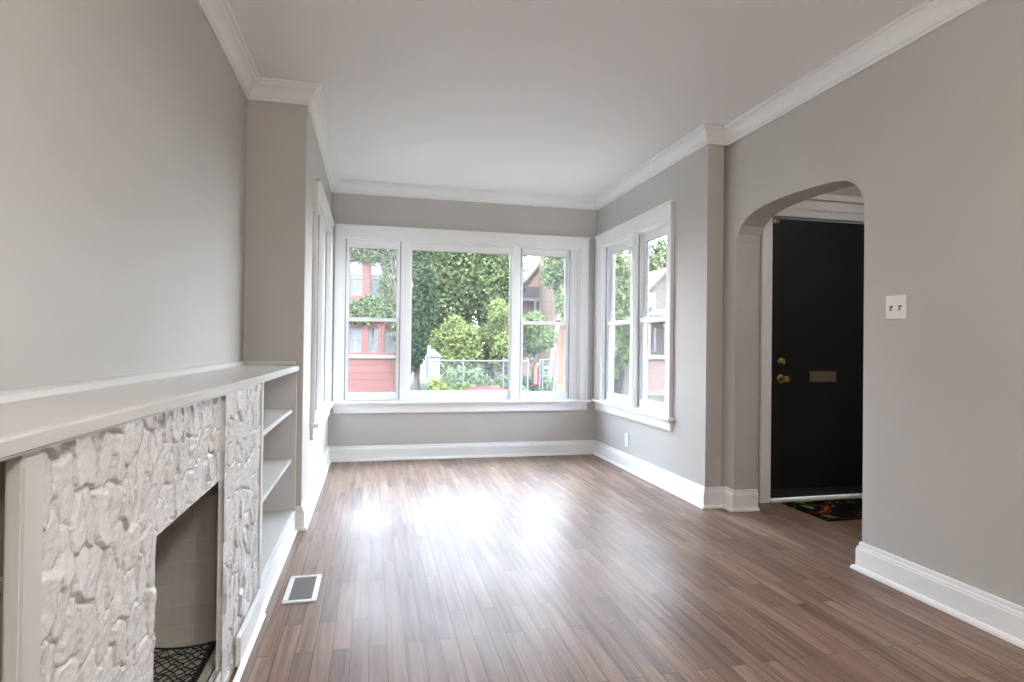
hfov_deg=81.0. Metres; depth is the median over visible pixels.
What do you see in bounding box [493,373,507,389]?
shrub
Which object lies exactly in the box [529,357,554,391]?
shrub
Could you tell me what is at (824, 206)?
trim
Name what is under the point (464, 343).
round tree
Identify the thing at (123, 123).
wall
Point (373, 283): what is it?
window
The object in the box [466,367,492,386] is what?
shrub
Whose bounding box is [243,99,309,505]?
wall
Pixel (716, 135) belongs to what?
crown molding
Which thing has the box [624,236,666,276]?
leafy tree
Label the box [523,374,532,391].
shrub
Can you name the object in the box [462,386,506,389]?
car
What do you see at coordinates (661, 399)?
ground
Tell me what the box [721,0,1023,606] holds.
wall
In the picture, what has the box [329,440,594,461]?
baseboard
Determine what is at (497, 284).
leafy tree
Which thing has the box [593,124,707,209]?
crown molding
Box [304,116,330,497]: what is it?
wall
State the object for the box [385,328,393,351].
window
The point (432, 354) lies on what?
garden shed
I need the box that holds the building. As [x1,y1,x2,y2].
[538,257,564,390]
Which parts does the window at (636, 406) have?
sash, sash, sash, sash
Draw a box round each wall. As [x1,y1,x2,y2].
[0,0,246,390]
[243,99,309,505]
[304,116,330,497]
[328,192,597,446]
[595,144,723,486]
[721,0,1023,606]
[757,185,863,502]
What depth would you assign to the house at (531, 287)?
32.01 m
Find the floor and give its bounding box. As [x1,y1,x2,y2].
[229,454,1023,681]
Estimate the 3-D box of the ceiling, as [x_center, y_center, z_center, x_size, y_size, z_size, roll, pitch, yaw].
[1.258,-1.617,1.682,5.034,0.250,9.494,1,0,-13]
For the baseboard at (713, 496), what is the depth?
4.13 m
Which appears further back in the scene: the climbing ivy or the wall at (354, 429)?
the climbing ivy
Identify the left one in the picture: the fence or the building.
the fence
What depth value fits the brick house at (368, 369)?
27.28 m
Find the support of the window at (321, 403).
in the wall at (315, 449)
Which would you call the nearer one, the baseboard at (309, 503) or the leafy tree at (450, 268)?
the baseboard at (309, 503)
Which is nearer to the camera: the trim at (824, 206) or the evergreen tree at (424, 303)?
the trim at (824, 206)
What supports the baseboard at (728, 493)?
attached to the wall at (930, 134)
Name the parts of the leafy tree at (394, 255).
crown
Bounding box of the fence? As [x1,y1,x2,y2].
[428,358,528,389]
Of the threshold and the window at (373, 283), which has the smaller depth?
the threshold
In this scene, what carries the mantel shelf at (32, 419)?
on the fireplace
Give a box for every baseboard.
[295,506,306,530]
[301,447,330,528]
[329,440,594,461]
[593,440,704,508]
[703,486,724,508]
[723,487,733,511]
[732,489,759,511]
[850,542,1023,648]
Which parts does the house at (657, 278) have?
pane, pane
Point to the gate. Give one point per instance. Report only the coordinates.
(540, 360)
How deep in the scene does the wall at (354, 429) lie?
5.89 m
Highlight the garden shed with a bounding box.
[425,349,441,386]
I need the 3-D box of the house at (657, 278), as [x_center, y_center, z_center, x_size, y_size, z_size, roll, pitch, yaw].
[7.112,-0.533,33.646,4.600,6.380,10.350,1,0,-13]
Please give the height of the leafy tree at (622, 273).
6.857 m
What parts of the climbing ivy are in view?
stem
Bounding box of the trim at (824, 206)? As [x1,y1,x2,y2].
[759,194,863,502]
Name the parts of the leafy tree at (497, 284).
crown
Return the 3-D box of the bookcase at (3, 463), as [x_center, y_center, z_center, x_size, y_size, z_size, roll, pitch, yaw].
[-0.624,0.622,0.044,0.290,0.942,1.597,1,0,-13]
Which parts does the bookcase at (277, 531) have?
shelf, shelf, shelf, panel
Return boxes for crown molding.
[196,0,259,98]
[248,77,320,104]
[307,85,339,191]
[332,180,596,209]
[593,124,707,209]
[704,124,726,145]
[724,0,987,145]
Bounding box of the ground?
[411,360,664,403]
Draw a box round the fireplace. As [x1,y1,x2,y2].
[1,384,265,681]
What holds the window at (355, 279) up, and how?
hanging from the brick house at (368, 369)
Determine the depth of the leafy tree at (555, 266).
26.84 m
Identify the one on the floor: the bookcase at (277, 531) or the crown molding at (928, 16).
the bookcase at (277, 531)
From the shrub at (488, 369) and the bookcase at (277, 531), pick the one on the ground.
the shrub at (488, 369)
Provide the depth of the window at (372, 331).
27.43 m
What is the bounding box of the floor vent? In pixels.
[281,574,321,603]
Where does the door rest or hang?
in the wall at (852, 190)
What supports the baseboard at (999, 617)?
attached to the wall at (930, 134)
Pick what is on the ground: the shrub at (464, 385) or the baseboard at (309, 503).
the shrub at (464, 385)
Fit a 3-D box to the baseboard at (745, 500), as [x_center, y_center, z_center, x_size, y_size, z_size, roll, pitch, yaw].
[1.576,1.082,4.068,0.212,0.140,0.037,1,0,-13]
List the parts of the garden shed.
door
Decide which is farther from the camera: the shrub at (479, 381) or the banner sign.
the shrub at (479, 381)
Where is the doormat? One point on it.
(838, 509)
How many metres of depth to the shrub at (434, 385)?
19.37 m
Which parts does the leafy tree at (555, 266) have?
crown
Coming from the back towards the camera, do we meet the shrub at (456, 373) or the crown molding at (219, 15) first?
the shrub at (456, 373)
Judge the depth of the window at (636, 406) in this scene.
5.28 m
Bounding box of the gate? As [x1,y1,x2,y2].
[539,359,556,390]
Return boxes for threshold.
[770,494,861,502]
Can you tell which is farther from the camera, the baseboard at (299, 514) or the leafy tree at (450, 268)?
the leafy tree at (450, 268)
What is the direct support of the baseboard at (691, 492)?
attached to the wall at (691, 451)
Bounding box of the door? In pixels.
[770,218,863,497]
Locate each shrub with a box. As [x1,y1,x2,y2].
[424,376,454,390]
[440,364,470,387]
[451,380,474,389]
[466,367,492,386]
[476,322,505,382]
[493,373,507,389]
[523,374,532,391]
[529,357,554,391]
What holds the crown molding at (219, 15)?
attached to the wall at (123, 123)
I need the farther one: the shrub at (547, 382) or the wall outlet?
the shrub at (547, 382)
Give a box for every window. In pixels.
[309,175,334,439]
[333,223,590,413]
[385,328,393,351]
[591,200,674,431]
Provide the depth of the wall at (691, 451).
4.35 m
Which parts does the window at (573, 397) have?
sash, sash, fixed sash, sash, sash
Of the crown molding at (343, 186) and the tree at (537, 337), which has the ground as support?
the tree at (537, 337)
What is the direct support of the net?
on the fireplace
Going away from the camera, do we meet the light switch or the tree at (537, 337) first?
the light switch
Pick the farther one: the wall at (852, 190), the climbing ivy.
the climbing ivy
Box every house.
[348,249,395,392]
[506,262,538,376]
[614,268,665,395]
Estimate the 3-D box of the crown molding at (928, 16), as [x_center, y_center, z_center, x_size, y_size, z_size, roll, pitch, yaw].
[2.252,-1.435,0.806,0.083,0.104,6.940,1,0,-13]
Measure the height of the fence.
1.860 m
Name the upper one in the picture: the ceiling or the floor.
the ceiling
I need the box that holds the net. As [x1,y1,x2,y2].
[153,641,215,681]
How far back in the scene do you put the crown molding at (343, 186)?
5.85 m
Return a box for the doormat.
[782,498,861,521]
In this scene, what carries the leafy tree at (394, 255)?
on the ground
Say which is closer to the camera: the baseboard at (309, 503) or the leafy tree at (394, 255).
the baseboard at (309, 503)
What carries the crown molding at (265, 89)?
attached to the wall at (277, 149)
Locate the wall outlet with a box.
[625,433,628,446]
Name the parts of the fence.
post, post, rail, post, post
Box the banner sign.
[533,363,538,384]
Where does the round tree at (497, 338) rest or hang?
on the ground
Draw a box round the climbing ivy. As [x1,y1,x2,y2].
[349,248,396,391]
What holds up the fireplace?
on the floor
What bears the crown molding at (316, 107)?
attached to the wall at (315, 449)
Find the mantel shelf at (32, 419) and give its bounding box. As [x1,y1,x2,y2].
[0,361,298,461]
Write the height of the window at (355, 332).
1.080 m
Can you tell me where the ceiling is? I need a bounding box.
[228,0,924,197]
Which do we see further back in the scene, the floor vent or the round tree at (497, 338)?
the round tree at (497, 338)
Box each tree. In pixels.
[377,249,413,299]
[411,251,438,390]
[412,252,528,375]
[429,314,485,382]
[465,253,528,385]
[479,296,530,376]
[523,310,558,362]
[540,257,564,379]
[614,252,653,395]
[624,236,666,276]
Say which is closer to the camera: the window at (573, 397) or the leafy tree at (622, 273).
the window at (573, 397)
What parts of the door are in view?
knob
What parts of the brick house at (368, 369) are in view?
pane, pane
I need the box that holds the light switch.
[886,294,906,319]
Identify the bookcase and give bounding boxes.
[0,460,5,681]
[257,371,297,611]
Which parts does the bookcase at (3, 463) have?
shelf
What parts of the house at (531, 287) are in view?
pane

